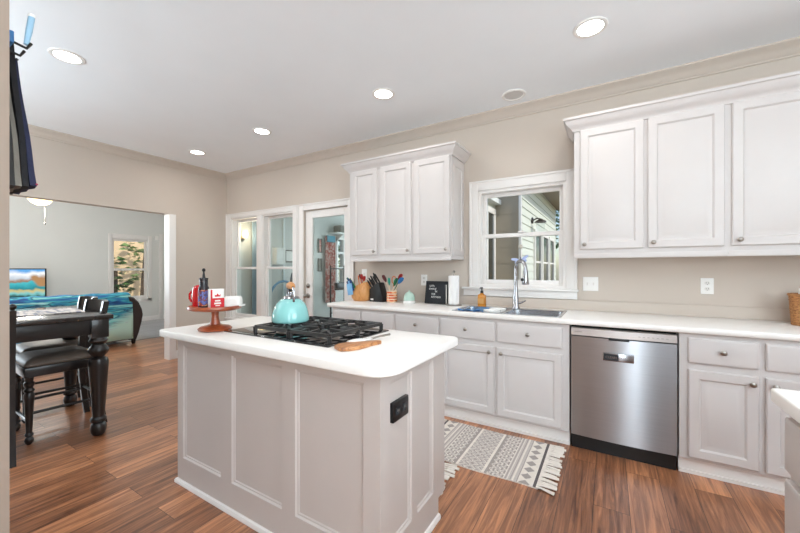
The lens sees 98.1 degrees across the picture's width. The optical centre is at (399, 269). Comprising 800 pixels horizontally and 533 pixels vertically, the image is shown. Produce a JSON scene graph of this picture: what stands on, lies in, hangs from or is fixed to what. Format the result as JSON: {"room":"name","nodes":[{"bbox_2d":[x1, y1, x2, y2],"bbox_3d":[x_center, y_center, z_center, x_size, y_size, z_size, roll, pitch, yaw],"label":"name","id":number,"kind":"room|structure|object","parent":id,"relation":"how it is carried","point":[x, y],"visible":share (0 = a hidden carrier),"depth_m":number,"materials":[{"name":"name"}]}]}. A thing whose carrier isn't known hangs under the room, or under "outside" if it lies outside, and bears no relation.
{"room":"kitchen","nodes":[
{"label":"kitchen","id":0,"kind":"room"},
{"bbox_2d":[0,0,8,532],"bbox_3d":[-1.620,-0.126,0.905,0.760,2.780,0.670,0,0,31],"label":"wall","id":1,"kind":"structure","parent":0,"point":[4,4],"depth_m":0.99,"materials":[{"name":"beige paint"}]},
{"bbox_2d":[9,30,32,60],"bbox_3d":[-1.228,-0.683,1.094,0.238,0.035,0.060,0,0,31],"label":"hook rail","id":2,"kind":"object","parent":1,"relation":"attached to","point":[11,33],"visible":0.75,"depth_m":1.05,"materials":[{"name":"black metal"}]},
{"bbox_2d":[9,118,14,188],"bbox_3d":[-1.231,-0.463,1.077,0.210,0.430,0.022,0,0,31],"label":"apron","id":3,"kind":"object","parent":2,"relation":"hanging from","point":[11,168],"visible":0.18,"depth_m":1.03,"materials":[{"name":"grey fabric"}]},
{"bbox_2d":[9,83,21,191],"bbox_3d":[-1.230,-0.474,1.093,0.215,0.448,0.024,0,0,31],"label":"apron","id":4,"kind":"object","parent":2,"relation":"hanging from","point":[16,161],"visible":0.17,"depth_m":1.05,"materials":[{"name":"grey fabric"}]},
{"bbox_2d":[9,43,28,194],"bbox_3d":[-1.224,-0.507,1.103,0.215,0.511,0.030,0,0,31],"label":"apron","id":5,"kind":"object","parent":2,"relation":"hanging from","point":[14,90],"visible":0.23,"depth_m":1.07,"materials":[{"name":"black fabric"}]},
{"bbox_2d":[13,60,37,193],"bbox_3d":[-1.214,-0.482,1.117,0.218,0.452,0.034,0,0,31],"label":"apron","id":6,"kind":"object","parent":2,"relation":"hanging from","point":[30,165],"visible":0.37,"depth_m":1.08,"materials":[{"name":"blue fabric"}]},
{"bbox_2d":[23,13,35,45],"bbox_3d":[-1.146,-0.742,1.073,0.017,0.103,0.026,0,0,31],"label":"brush","id":7,"kind":"object","parent":2,"relation":"hanging from","point":[31,18],"visible":1,"depth_m":1.07,"materials":[{"name":"blue plastic"}]},
{"bbox_2d":[9,196,163,316],"bbox_3d":[-7.532,-0.126,6.464,0.100,2.780,6.110,0,0,31],"label":"wall","id":8,"kind":"structure","parent":0,"point":[72,245],"depth_m":7.39,"materials":[{"name":"paint"}]},
{"bbox_2d":[108,233,152,301],"bbox_3d":[-6.421,-0.021,8.258,0.095,1.610,0.910,0,0,31],"label":"window","id":9,"kind":"structure","parent":8,"relation":"in","point":[111,236],"depth_m":8.35,"materials":[{"name":"paint"}]},
{"bbox_2d":[142,315,163,320],"bbox_3d":[-5.618,1.206,5.343,4.336,0.115,5.860,0,0,31],"label":"baseboard","id":10,"kind":"structure","parent":8,"relation":"attached to","point":[155,317],"depth_m":8.59,"materials":[{"name":"paint"}]},
{"bbox_2d":[159,234,162,318],"bbox_3d":[-6.061,0.184,8.794,0.022,2.160,0.080,0,0,31],"label":"trim","id":11,"kind":"structure","parent":8,"relation":"attached to","point":[160,235],"depth_m":8.79,"materials":[{"name":"paint"}]},
{"bbox_2d":[9,135,226,349],"bbox_3d":[-4.026,-0.126,3.652,0.125,2.780,4.900,0,0,31],"label":"wall","id":12,"kind":"structure","parent":0,"point":[67,173],"depth_m":4.75,"materials":[{"name":"paint"}]},
{"bbox_2d":[28,124,226,180],"bbox_3d":[-3.974,-1.471,3.533,0.085,0.090,4.750,0,0,31],"label":"trim","id":13,"kind":"structure","parent":12,"relation":"attached to","point":[36,131],"depth_m":4.31,"materials":[{"name":"paint"}]},
{"bbox_2d":[164,214,175,359],"bbox_3d":[-3.256,0.244,4.918,0.142,2.040,0.087,0,0,31],"label":"trim","id":14,"kind":"structure","parent":12,"relation":"attached to","point":[169,219],"depth_m":4.88,"materials":[{"name":"paint"}]},
{"bbox_2d":[241,215,343,320],"bbox_3d":[-1.749,-0.116,7.446,0.120,2.800,3.950,0,0,31],"label":"wall","id":15,"kind":"structure","parent":0,"point":[277,224],"depth_m":6.65,"materials":[{"name":"paint"}]},
{"bbox_2d":[241,230,247,241],"bbox_3d":[-2.597,-0.556,5.780,0.143,0.180,0.100,0,0,31],"label":"wall sconce","id":16,"kind":"object","parent":15,"relation":"attached to","point":[244,236],"visible":0.86,"depth_m":5.74,"materials":[{"name":"white glass"}]},
{"bbox_2d":[252,221,255,314],"bbox_3d":[-2.474,0.103,6.010,0.046,2.122,0.320,0,0,31],"label":"curtain","id":17,"kind":"object","parent":15,"relation":"hanging from","point":[253,222],"visible":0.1,"depth_m":5.95,"materials":[{"name":"white fabric"}]},
{"bbox_2d":[272,248,285,264],"bbox_3d":[-2.232,-0.241,6.383,0.147,0.310,0.210,0,0,31],"label":"framed picture","id":18,"kind":"object","parent":15,"relation":"attached to","point":[278,254],"visible":0.84,"depth_m":6.31,"materials":[{"name":"white paper"}]},
{"bbox_2d":[283,218,284,295],"bbox_3d":[-2.398,-0.036,6.232,0.019,2.600,1.180,0,0,31],"label":"trim","id":19,"kind":"structure","parent":15,"relation":"attached to","point":[283,218],"depth_m":6.56,"materials":[{"name":"paint"}]},
{"bbox_2d":[286,250,292,262],"bbox_3d":[-2.109,-0.256,6.706,0.025,0.240,0.290,0,0,31],"label":"framed picture","id":20,"kind":"object","parent":15,"relation":"attached to","point":[289,253],"visible":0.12,"depth_m":6.68,"materials":[{"name":"white paper"}]},
{"bbox_2d":[318,238,322,252],"bbox_3d":[-1.700,-0.506,7.387,0.025,0.300,0.120,0,0,31],"label":"framed picture","id":21,"kind":"object","parent":15,"relation":"attached to","point":[320,241],"visible":1,"depth_m":7.40,"materials":[{"name":"grey paper"}]},
{"bbox_2d":[318,258,322,271],"bbox_3d":[-1.700,-0.096,7.387,0.025,0.280,0.120,0,0,31],"label":"framed picture","id":22,"kind":"object","parent":15,"relation":"attached to","point":[320,260],"visible":1,"depth_m":7.40,"materials":[{"name":"grey paper"}]},
{"bbox_2d":[325,235,334,302],"bbox_3d":[-1.514,-0.011,7.602,0.058,1.450,0.320,0,0,31],"label":"patterned curtain","id":23,"kind":"object","parent":15,"relation":"attached to","point":[329,240],"visible":0.93,"depth_m":7.56,"materials":[{"name":"red fabric"}]},
{"bbox_2d":[328,232,343,240],"bbox_3d":[-1.169,-0.724,8.037,0.265,0.175,1.140,0,0,31],"label":"shelf","id":24,"kind":"object","parent":15,"relation":"attached to","point":[339,235],"visible":0.45,"depth_m":7.76,"materials":[{"name":"white wood"}]},
{"bbox_2d":[334,225,343,232],"bbox_3d":[-1.273,-0.893,7.860,0.220,0.165,0.450,0,0,31],"label":"storage basket","id":25,"kind":"object","parent":24,"relation":"on","point":[338,228],"visible":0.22,"depth_m":7.67,"materials":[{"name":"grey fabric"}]},
{"bbox_2d":[336,237,343,282],"bbox_3d":[-1.225,-0.186,8.280,0.110,1.100,0.980,0,0,31],"label":"window","id":26,"kind":"structure","parent":15,"relation":"in","point":[341,252],"depth_m":8.04,"materials":[{"name":"paint"}]},
{"bbox_2d":[346,281,352,294],"bbox_3d":[-0.551,0.205,3.807,0.092,0.160,0.005,0,0,31],"label":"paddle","id":27,"kind":"object","parent":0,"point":[349,285],"visible":1,"depth_m":3.81,"materials":[{"name":"blue plastic"}]},
{"bbox_2d":[9,319,784,532],"bbox_3d":[-2.329,1.301,3.280,12.300,0.086,6.010,0,0,31],"label":"floor","id":28,"kind":"structure","parent":0,"point":[70,479],"depth_m":1.99,"materials":[{"name":"brown wood"}]},
{"bbox_2d":[9,304,16,468],"bbox_3d":[-2.757,0.742,2.179,0.535,1.044,0.452,0,0,37],"label":"dining chair","id":29,"kind":"object","parent":28,"relation":"on","point":[12,313],"visible":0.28,"depth_m":2.23,"materials":[{"name":"black paint"}]},
{"bbox_2d":[16,296,97,422],"bbox_3d":[-3.114,0.764,3.170,0.452,1.000,0.535,0,0,35],"label":"dining chair","id":30,"kind":"object","parent":28,"relation":"on","point":[51,343],"visible":0.17,"depth_m":3.08,"materials":[{"name":"black paint"}]},
{"bbox_2d":[16,338,77,352],"bbox_3d":[-3.147,0.676,3.123,0.440,0.069,0.415,0,0,35],"label":"seat cushion","id":31,"kind":"object","parent":30,"relation":"on","point":[51,343],"depth_m":3.02,"materials":[{"name":"grey leather"}]},
{"bbox_2d":[9,305,113,435],"bbox_3d":[-3.004,0.804,2.525,1.100,0.920,1.200,0,0,37],"label":"dining table","id":32,"kind":"object","parent":28,"relation":"on","point":[93,323],"visible":0.8,"depth_m":2.61,"materials":[{"name":"black paint"}]},
{"bbox_2d":[17,307,84,315],"bbox_3d":[-3.056,0.339,2.489,0.460,0.008,1.120,0,0,37],"label":"table runner","id":33,"kind":"object","parent":32,"relation":"on","point":[57,310],"visible":0.81,"depth_m":2.77,"materials":[{"name":"fabric"}]},
{"bbox_2d":[16,299,108,444],"bbox_3d":[-2.717,0.764,2.815,0.452,1.000,0.535,0,0,33],"label":"dining chair","id":34,"kind":"object","parent":28,"relation":"on","point":[29,364],"visible":0.66,"depth_m":2.66,"materials":[{"name":"black paint"}]},
{"bbox_2d":[16,345,91,367],"bbox_3d":[-2.748,0.676,2.767,0.440,0.069,0.415,0,0,33],"label":"seat cushion","id":35,"kind":"object","parent":34,"relation":"on","point":[73,354],"depth_m":2.66,"materials":[{"name":"grey leather"}]},
{"bbox_2d":[91,296,142,344],"bbox_3d":[-5.422,0.839,5.237,0.900,0.850,2.320,0,0,31],"label":"sofa","id":36,"kind":"object","parent":28,"relation":"on","point":[137,310],"visible":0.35,"depth_m":5.91,"materials":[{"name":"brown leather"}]},
{"bbox_2d":[9,292,132,343],"bbox_3d":[-5.121,0.771,5.150,0.353,0.776,1.841,0,0,31],"label":"throw","id":37,"kind":"object","parent":36,"relation":"on","point":[121,325],"visible":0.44,"depth_m":5.61,"materials":[{"name":"fabric"}]},
{"bbox_2d":[174,340,443,532],"bbox_3d":[-0.544,0.828,1.955,1.486,0.873,0.633,0,0,31],"label":"kitchen island","id":38,"kind":"object","parent":28,"relation":"on","point":[276,446],"visible":0.78,"depth_m":1.60,"materials":[{"name":"paint"}]},
{"bbox_2d":[160,316,457,377],"bbox_3d":[-0.549,0.370,1.916,1.595,0.040,0.705,0,0,31],"label":"island countertop","id":39,"kind":"structure","parent":38,"relation":"on","point":[399,352],"depth_m":1.55,"materials":[{"name":"stone"}]},
{"bbox_2d":[187,305,241,331],"bbox_3d":[-1.066,0.278,2.002,0.282,0.144,0.282,0,0,31],"label":"cake stand","id":40,"kind":"object","parent":39,"relation":"on","point":[215,325],"visible":0.85,"depth_m":1.94,"materials":[{"name":"brown wood"}]},
{"bbox_2d":[189,285,198,306],"bbox_3d":[-1.184,0.151,2.021,0.104,0.124,0.072,0,0,11],"label":"mug","id":41,"kind":"object","parent":40,"relation":"on","point":[194,300],"visible":0.56,"depth_m":1.99,"materials":[{"name":"red ceramic"}]},
{"bbox_2d":[198,268,208,307],"bbox_3d":[-1.116,0.103,1.974,0.057,0.220,0.057,0,0,31],"label":"oil bottle","id":42,"kind":"object","parent":40,"relation":"on","point":[203,287],"visible":0.98,"depth_m":1.95,"materials":[{"name":"glass"}]},
{"bbox_2d":[208,289,223,307],"bbox_3d":[-1.029,0.161,1.942,0.044,0.105,0.071,0,0,41],"label":"carton","id":43,"kind":"object","parent":40,"relation":"on","point":[215,296],"visible":0.82,"depth_m":1.92,"materials":[{"name":"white cardboard"}]},
{"bbox_2d":[224,296,244,306],"bbox_3d":[-0.981,0.184,2.038,0.124,0.058,0.080,0,0,1],"label":"butter dish","id":44,"kind":"object","parent":40,"relation":"on","point":[228,300],"visible":0.76,"depth_m":2.01,"materials":[{"name":"white ceramic"}]},
{"bbox_2d":[224,316,388,347],"bbox_3d":[-0.525,0.323,1.966,0.785,0.053,0.505,0,0,31],"label":"gas hob","id":45,"kind":"object","parent":39,"relation":"in","point":[329,333],"visible":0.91,"depth_m":1.82,"materials":[{"name":"black metal"}]},
{"bbox_2d":[271,282,308,323],"bbox_3d":[-0.625,0.183,1.975,0.212,0.226,0.206,0,0,16],"label":"tea kettle","id":46,"kind":"object","parent":45,"relation":"on","point":[290,309],"visible":1,"depth_m":1.91,"materials":[{"name":"teal metal"}]},
{"bbox_2d":[334,340,380,351],"bbox_3d":[-0.183,0.341,1.570,0.230,0.016,0.112,0,0,-35],"label":"spoon rest","id":47,"kind":"object","parent":39,"relation":"on","point":[347,346],"visible":1,"depth_m":1.54,"materials":[{"name":"brown wood"}]},
{"bbox_2d":[347,333,390,341],"bbox_3d":[-0.147,0.335,1.691,0.236,0.027,0.052,0,0,-35],"label":"spoon","id":48,"kind":"object","parent":39,"relation":"on","point":[388,334],"visible":0.8,"depth_m":1.67,"materials":[{"name":"metal"}]},
{"bbox_2d":[390,394,407,423],"bbox_3d":[0.000,0.579,1.447,0.021,0.080,0.123,0,0,31],"label":"power outlet","id":49,"kind":"object","parent":38,"relation":"attached to","point":[398,408],"visible":1,"depth_m":1.43,"materials":[{"name":"black plastic"}]},
{"bbox_2d":[332,307,361,323],"bbox_3d":[-0.397,0.827,3.768,0.388,0.874,0.658,0,0,31],"label":"base cabinet","id":50,"kind":"object","parent":28,"relation":"on","point":[344,313],"visible":0.04,"depth_m":3.51,"materials":[{"name":"paint"}]},
{"bbox_2d":[327,293,799,340],"bbox_3d":[1.536,0.327,2.614,4.970,0.125,0.647,0,0,31],"label":"countertop","id":51,"kind":"structure","parent":50,"relation":"on","point":[747,322],"depth_m":2.54,"materials":[{"name":"stone"}]},
{"bbox_2d":[351,282,371,300],"bbox_3d":[-0.428,0.242,3.899,0.244,0.215,0.244,0,0,31],"label":"knife block","id":52,"kind":"object","parent":51,"relation":"on","point":[361,291],"visible":0.83,"depth_m":3.80,"materials":[{"name":"brown wood"}]},
{"bbox_2d":[369,282,386,301],"bbox_3d":[-0.232,0.245,3.798,0.176,0.209,0.112,0,0,31],"label":"knife block","id":53,"kind":"object","parent":51,"relation":"on","point":[377,293],"visible":0.88,"depth_m":3.75,"materials":[{"name":"black plastic"}]},
{"bbox_2d":[386,290,396,302],"bbox_3d":[-0.086,0.286,3.682,0.116,0.128,0.116,0,0,31],"label":"utensil crock","id":54,"kind":"object","parent":51,"relation":"on","point":[391,297],"visible":0.98,"depth_m":3.63,"materials":[{"name":"beige ceramic"}]},
{"bbox_2d":[403,290,415,303],"bbox_3d":[0.097,0.282,3.607,0.136,0.136,0.136,0,0,31],"label":"jar","id":55,"kind":"object","parent":51,"relation":"on","point":[409,298],"visible":1,"depth_m":3.56,"materials":[{"name":"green ceramic"}]},
{"bbox_2d":[425,281,447,304],"bbox_3d":[0.374,0.234,3.530,0.268,0.231,0.051,0,0,39],"label":"letter board","id":56,"kind":"object","parent":51,"relation":"on","point":[435,293],"visible":0.95,"depth_m":3.53,"materials":[{"name":"black fabric"}]},
{"bbox_2d":[446,270,461,305],"bbox_3d":[0.523,0.179,3.369,0.156,0.342,0.156,0,0,31],"label":"paper towel holder","id":57,"kind":"object","parent":51,"relation":"on","point":[453,281],"visible":1,"depth_m":3.33,"materials":[{"name":"paper"}]},
{"bbox_2d":[452,305,566,317],"bbox_3d":[0.921,0.437,2.937,0.855,0.184,0.480,0,0,31],"label":"sink","id":58,"kind":"object","parent":51,"relation":"in","point":[509,310],"visible":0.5,"depth_m":2.98,"materials":[{"name":"metal"}]},
{"bbox_2d":[478,287,485,306],"bbox_3d":[0.764,0.255,3.255,0.076,0.179,0.064,0,0,41],"label":"soap bottle","id":59,"kind":"object","parent":58,"relation":"on","point":[481,297],"visible":1,"depth_m":3.24,"materials":[{"name":"orange plastic"}]},
{"bbox_2d":[483,309,500,312],"bbox_3d":[0.768,0.432,2.901,0.144,0.188,0.144,0,0,31],"label":"bowl","id":60,"kind":"object","parent":58,"relation":"in","point":[484,310],"visible":0.25,"depth_m":2.90,"materials":[{"name":"ceramic"}]},
{"bbox_2d":[512,259,528,308],"bbox_3d":[1.067,0.127,3.032,0.108,0.437,0.216,0,0,-9],"label":"faucet","id":61,"kind":"object","parent":51,"relation":"on","point":[525,280],"visible":0.99,"depth_m":3.08,"materials":[{"name":"silver metal"}]},
{"bbox_2d":[787,293,799,325],"bbox_3d":[2.560,0.250,2.145,0.230,0.199,0.229,0,0,31],"label":"wicker basket","id":62,"kind":"object","parent":51,"relation":"on","point":[794,298],"visible":1,"depth_m":2.17,"materials":[{"name":"wicker"}]},
{"bbox_2d":[362,309,395,329],"bbox_3d":[-0.064,0.827,3.568,0.388,0.874,0.658,0,0,31],"label":"drawer","id":63,"kind":"object","parent":28,"relation":"on","point":[388,318],"visible":0.05,"depth_m":3.29,"materials":[{"name":"paint"}]},
{"bbox_2d":[396,312,439,334],"bbox_3d":[0.296,0.827,3.352,0.453,0.874,0.658,0,0,31],"label":"drawer","id":64,"kind":"object","parent":28,"relation":"on","point":[411,322],"visible":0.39,"depth_m":3.08,"materials":[{"name":"paint"}]},
{"bbox_2d":[441,462,458,494],"bbox_3d":[-0.155,1.256,2.251,0.992,0.014,0.506,0,0,31],"label":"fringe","id":65,"kind":"object","parent":28,"relation":"on","point":[452,467],"visible":0.02,"depth_m":2.16,"materials":[{"name":"fabric"}]},
{"bbox_2d":[444,419,565,495],"bbox_3d":[0.588,1.256,2.450,1.024,0.014,0.614,0,0,31],"label":"woven rug","id":66,"kind":"object","parent":28,"relation":"on","point":[523,461],"visible":0.87,"depth_m":2.35,"materials":[{"name":"fabric"}]},
{"bbox_2d":[440,315,570,444],"bbox_3d":[0.922,0.827,2.976,1.007,0.874,0.658,0,0,31],"label":"base cabinet","id":67,"kind":"object","parent":28,"relation":"on","point":[509,375],"visible":0.94,"depth_m":2.68,"materials":[{"name":"paint"}]},
{"bbox_2d":[571,325,676,469],"bbox_3d":[1.619,0.828,2.560,0.600,0.872,0.638,0,0,31],"label":"dishwasher","id":68,"kind":"object","parent":28,"relation":"on","point":[619,409],"visible":0.98,"depth_m":2.28,"materials":[{"name":"silver metal"}]},
{"bbox_2d":[603,352,633,363],"bbox_3d":[1.437,0.583,2.285,0.174,0.053,0.011,0,0,31],"label":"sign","id":69,"kind":"object","parent":68,"relation":"attached to","point":[623,358],"visible":1,"depth_m":2.28,"materials":[{"name":"silver metal"}]},
{"bbox_2d":[676,332,799,495],"bbox_3d":[2.198,0.827,2.209,0.738,0.874,0.658,0,0,31],"label":"base cabinet","id":70,"kind":"object","parent":28,"relation":"on","point":[730,429],"visible":0.89,"depth_m":2.02,"materials":[{"name":"paint"}]},
{"bbox_2d":[785,417,799,532],"bbox_3d":[1.115,0.827,0.435,0.666,0.874,0.980,0,0,31],"label":"base cabinet","id":71,"kind":"object","parent":28,"relation":"on","point":[792,427],"visible":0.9,"depth_m":0.95,"materials":[{"name":"paint"}]},
{"bbox_2d":[771,388,799,423],"bbox_3d":[1.124,0.370,0.429,0.665,0.040,1.020,0,0,31],"label":"countertop","id":72,"kind":"structure","parent":71,"relation":"on","point":[787,400],"depth_m":0.95,"materials":[{"name":"stone"}]},
{"bbox_3d":[-7.260,1.004,6.382,0.390,0.520,1.350,0,0,31],"label":"tv stand","id":73,"kind":"object","parent":28,"relation":"on","visible":0},
{"bbox_2d":[9,268,46,297],"bbox_3d":[-7.259,0.361,6.393,0.160,0.765,1.070,0,0,31],"label":"television","id":74,"kind":"object","parent":73,"relation":"on","point":[23,282],"visible":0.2,"depth_m":6.61,"materials":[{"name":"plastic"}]},
{"bbox_2d":[9,0,799,172],"bbox_3d":[-2.640,-1.591,2.761,12.500,0.150,5.000,0,0,31],"label":"ceiling","id":75,"kind":"structure","parent":0,"point":[168,79],"depth_m":2.52,"materials":[{"name":"paint"}]},
{"bbox_2d":[27,198,52,224],"bbox_3d":[-5.588,-1.101,5.396,1.258,0.830,1.290,0,0,31],"label":"ceiling fan","id":76,"kind":"object","parent":75,"relation":"hanging from","point":[35,201],"visible":0.25,"depth_m":5.31,"materials":[{"name":"silver metal"}]},
{"bbox_2d":[48,48,85,64],"bbox_3d":[-2.367,-1.512,2.468,0.196,0.009,0.196,0,0,31],"label":"recessed light","id":77,"kind":"object","parent":75,"relation":"in","point":[67,56],"visible":1,"depth_m":2.46,"materials":[{"name":"white"}]},
{"bbox_2d":[189,150,205,154],"bbox_3d":[-2.619,-1.512,4.486,0.196,0.009,0.196,0,0,31],"label":"recessed light","id":78,"kind":"object","parent":75,"relation":"in","point":[197,152],"visible":1,"depth_m":4.48,"materials":[{"name":"white"}]},
{"bbox_2d":[252,128,271,134],"bbox_3d":[-1.512,-1.512,3.804,0.196,0.009,0.196,0,0,31],"label":"recessed light","id":79,"kind":"object","parent":75,"relation":"in","point":[262,131],"visible":1,"depth_m":3.79,"materials":[{"name":"white"}]},
{"bbox_2d":[372,88,394,99],"bbox_3d":[-0.144,-1.512,2.994,0.196,0.009,0.196,0,0,31],"label":"recessed light","id":80,"kind":"object","parent":75,"relation":"in","point":[379,93],"visible":1,"depth_m":2.98,"materials":[{"name":"white"}]},
{"bbox_2d":[502,89,525,100],"bbox_3d":[0.986,-1.510,3.009,0.200,0.011,0.200,0,0,31],"label":"ceiling speaker","id":81,"kind":"object","parent":75,"relation":"attached to","point":[513,94],"visible":1,"depth_m":3.00,"materials":[{"name":"white plastic"}]},
{"bbox_2d":[573,16,607,38],"bbox_3d":[1.192,-1.512,2.174,0.196,0.009,0.196,0,0,31],"label":"recessed light","id":82,"kind":"object","parent":75,"relation":"in","point":[592,26],"visible":1,"depth_m":2.16,"materials":[{"name":"white plastic"}]},
{"bbox_2d":[488,198,500,205],"bbox_3d":[-0.366,-1.406,6.644,3.600,0.100,4.000,0,0,31],"label":"ceiling","id":83,"kind":"structure","parent":0,"point":[495,201],"depth_m":7.03,"materials":[{"name":"paint"}]},
{"bbox_2d":[495,195,518,279],"bbox_3d":[2.260,-0.286,7.277,0.490,3.700,0.110,0,0,31],"label":"wall","id":84,"kind":"structure","parent":0,"point":[507,213],"depth_m":7.23,"materials":[{"name":"beige"}]},
{"bbox_2d":[227,56,799,317],"bbox_3d":[0.566,-0.126,3.664,7.734,2.780,0.150,0,0,31],"label":"wall","id":85,"kind":"structure","parent":0,"point":[535,143],"depth_m":3.10,"materials":[{"name":"paint"}]},
{"bbox_2d":[224,205,296,319],"bbox_3d":[-2.064,-0.009,5.215,1.620,1.745,0.200,0,0,31],"label":"window","id":86,"kind":"structure","parent":85,"relation":"in","point":[263,218],"depth_m":5.18,"materials":[{"name":"paint"}]},
{"bbox_2d":[297,198,354,315],"bbox_3d":[-0.970,0.192,4.502,0.970,2.145,0.125,0,0,31],"label":"door","id":87,"kind":"structure","parent":85,"relation":"in","point":[349,267],"depth_m":4.65,"materials":[{"name":"paint"}]},
{"bbox_2d":[341,141,470,261],"bbox_3d":[0.027,-0.627,3.664,1.357,1.082,0.400,0,0,31],"label":"upper cabinet","id":88,"kind":"object","parent":85,"relation":"attached to","point":[408,205],"visible":1,"depth_m":3.46,"materials":[{"name":"paint"}]},
{"bbox_2d":[421,275,426,285],"bbox_3d":[0.261,0.114,3.754,0.074,0.118,0.009,0,0,31],"label":"wall outlet","id":89,"kind":"object","parent":85,"relation":"attached to","point":[423,277],"visible":0.94,"depth_m":3.75,"materials":[{"name":"white plastic"}]},
{"bbox_2d":[225,36,799,180],"bbox_3d":[0.505,-1.471,3.563,7.734,0.090,0.085,0,0,31],"label":"trim","id":90,"kind":"structure","parent":85,"relation":"attached to","point":[788,48],"depth_m":2.98,"materials":[{"name":"paint"}]},
{"bbox_2d":[462,168,578,299],"bbox_3d":[1.117,-0.306,3.301,1.045,1.129,0.205,0,0,31],"label":"window","id":91,"kind":"structure","parent":85,"relation":"in","point":[565,287],"depth_m":3.22,"materials":[{"name":"paint"}]},
{"bbox_2d":[511,244,527,262],"bbox_3d":[1.133,-0.145,3.273,0.162,0.185,0.043,0,0,31],"label":"ornament","id":92,"kind":"object","parent":91,"relation":"hanging from","point":[520,246],"visible":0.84,"depth_m":3.28,"materials":[{"name":"plastic"}]},
{"bbox_2d":[583,277,597,290],"bbox_3d":[1.612,0.122,2.938,0.116,0.118,0.016,0,0,31],"label":"wall switch","id":93,"kind":"object","parent":85,"relation":"attached to","point":[589,283],"visible":1,"depth_m":2.94,"materials":[{"name":"white plastic"}]},
{"bbox_2d":[563,85,730,257],"bbox_3d":[1.780,-0.627,2.611,0.966,1.082,0.400,0,0,31],"label":"upper cabinet","id":94,"kind":"object","parent":85,"relation":"attached to","point":[651,177],"visible":1,"depth_m":2.44,"materials":[{"name":"paint"}]},
{"bbox_2d":[701,278,713,293],"bbox_3d":[2.260,0.122,2.553,0.074,0.118,0.009,0,0,31],"label":"wall outlet","id":95,"kind":"object","parent":85,"relation":"attached to","point":[707,284],"visible":1,"depth_m":2.55,"materials":[{"name":"white plastic"}]},
{"bbox_2d":[728,71,799,255],"bbox_3d":[2.611,-0.627,2.112,0.973,1.082,0.400,0,0,31],"label":"upper cabinet","id":96,"kind":"object","parent":85,"relation":"attached to","point":[764,113],"visible":0.99,"depth_m":2.15,"materials":[{"name":"paint"}]},
{"bbox_2d":[522,193,555,279],"bbox_3d":[3.856,-0.286,9.533,0.122,3.700,5.600,0,0,31],"label":"wall","id":97,"kind":"structure","parent":0,"point":[537,205],"depth_m":8.38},
{"bbox_2d":[519,195,521,279],"bbox_3d":[2.461,-0.286,7.101,0.055,3.700,0.065,0,0,31],"label":"trim","id":98,"kind":"structure","parent":97,"relation":"attached to","point":[520,196],"depth_m":7.07,"materials":[{"name":"paint"}]},
{"bbox_2d":[533,229,541,279],"bbox_3d":[3.473,-0.186,8.771,0.070,1.580,0.980,0,0,31],"label":"window","id":99,"kind":"structure","parent":97,"relation":"in","point":[537,245],"depth_m":8.75,"materials":[{"name":"paint"}]},
{"bbox_2d":[531,217,545,223],"bbox_3d":[3.245,-1.038,8.091,0.320,0.385,0.260,0,0,31],"label":"wall lantern","id":100,"kind":"object","parent":97,"relation":"attached to","point":[540,220],"visible":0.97,"depth_m":8.09,"materials":[{"name":"brown metal"}]},
{"bbox_2d":[535,218,545,222],"bbox_3d":[3.271,-1.141,8.076,0.260,0.090,0.260,0,0,31],"label":"hood","id":101,"kind":"object","parent":100,"relation":"attached to","point":[540,220],"depth_m":8.03,"materials":[{"name":"brown metal"}]},
{"bbox_2d":[542,236,548,279],"bbox_3d":[4.091,-0.186,9.800,0.070,1.580,1.080,0,0,31],"label":"window","id":102,"kind":"structure","parent":97,"relation":"in","point":[545,239],"depth_m":9.86,"materials":[{"name":"paint"}]},
{"bbox_2d":[542,191,559,209],"bbox_3d":[3.765,-2.436,9.587,1.450,0.800,6.200,0,0,31],"label":"roof eave","id":103,"kind":"object","parent":97,"relation":"on","point":[553,198],"depth_m":10.07},
{"bbox_2d":[549,237,553,279],"bbox_3d":[4.722,-0.186,10.850,0.070,1.580,1.030,0,0,31],"label":"window","id":104,"kind":"structure","parent":97,"relation":"in","point":[551,240],"depth_m":10.90,"materials":[{"name":"paint"}]},
{"bbox_3d":[1.003,0.054,5.793,0.122,3.020,3.950,0,0,31],"label":"wall","id":105,"kind":"structure","parent":0,"visible":0},
{"bbox_2d":[487,206,495,279],"bbox_3d":[1.837,0.004,7.024,0.045,2.520,0.620,0,0,31],"label":"door","id":106,"kind":"structure","parent":105,"relation":"in","point":[491,243],"depth_m":7.09,"materials":[{"name":"paint"}]},
{"bbox_3d":[-0.374,1.304,6.620,3.510,0.040,3.950,0,0,31],"label":"floor","id":107,"kind":"structure","parent":0,"visible":0},
{"bbox_2d":[330,265,343,316],"bbox_3d":[-1.339,0.599,7.451,0.080,1.370,0.472,0,0,31],"label":"metal rack","id":108,"kind":"object","parent":107,"relation":"on","point":[338,286],"visible":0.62,"depth_m":7.39,"materials":[{"name":"black metal"}]},
{"bbox_3d":[10.025,1.664,17.142,60.000,0.200,57.000,0,0,31],"label":"ground","id":109,"kind":"structure","parent":0,"visible":0},
{"bbox_2d":[114,256,137,293],"bbox_3d":[-8.431,0.585,10.198,1.200,1.997,1.298,0,0,31],"label":"tree","id":110,"kind":"object","parent":109,"relation":"on","point":[117,286],"visible":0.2,"depth_m":10.18,"materials":[{"name":"green plant"}]},
{"bbox_2d":[114,241,143,295],"bbox_3d":[-10.644,-1.086,12.061,0.200,5.300,13.000,0,0,31],"label":"wall","id":111,"kind":"structure","parent":109,"relation":"on","point":[117,252],"depth_m":12.88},
{"bbox_2d":[116,242,143,294],"bbox_3d":[-9.155,-0.099,12.307,1.361,3.349,1.480,0,0,31],"label":"tree","id":112,"kind":"object","parent":109,"relation":"on","point":[135,253],"visible":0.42,"depth_m":12.16,"materials":[{"name":"green plant"}]},
{"bbox_2d":[556,210,559,248],"bbox_3d":[8.626,-1.936,16.812,4.066,7.012,4.140,0,0,31],"label":"tree","id":113,"kind":"object","parent":109,"relation":"on","point":[557,214],"visible":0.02,"depth_m":16.81,"materials":[{"name":"green plant"}]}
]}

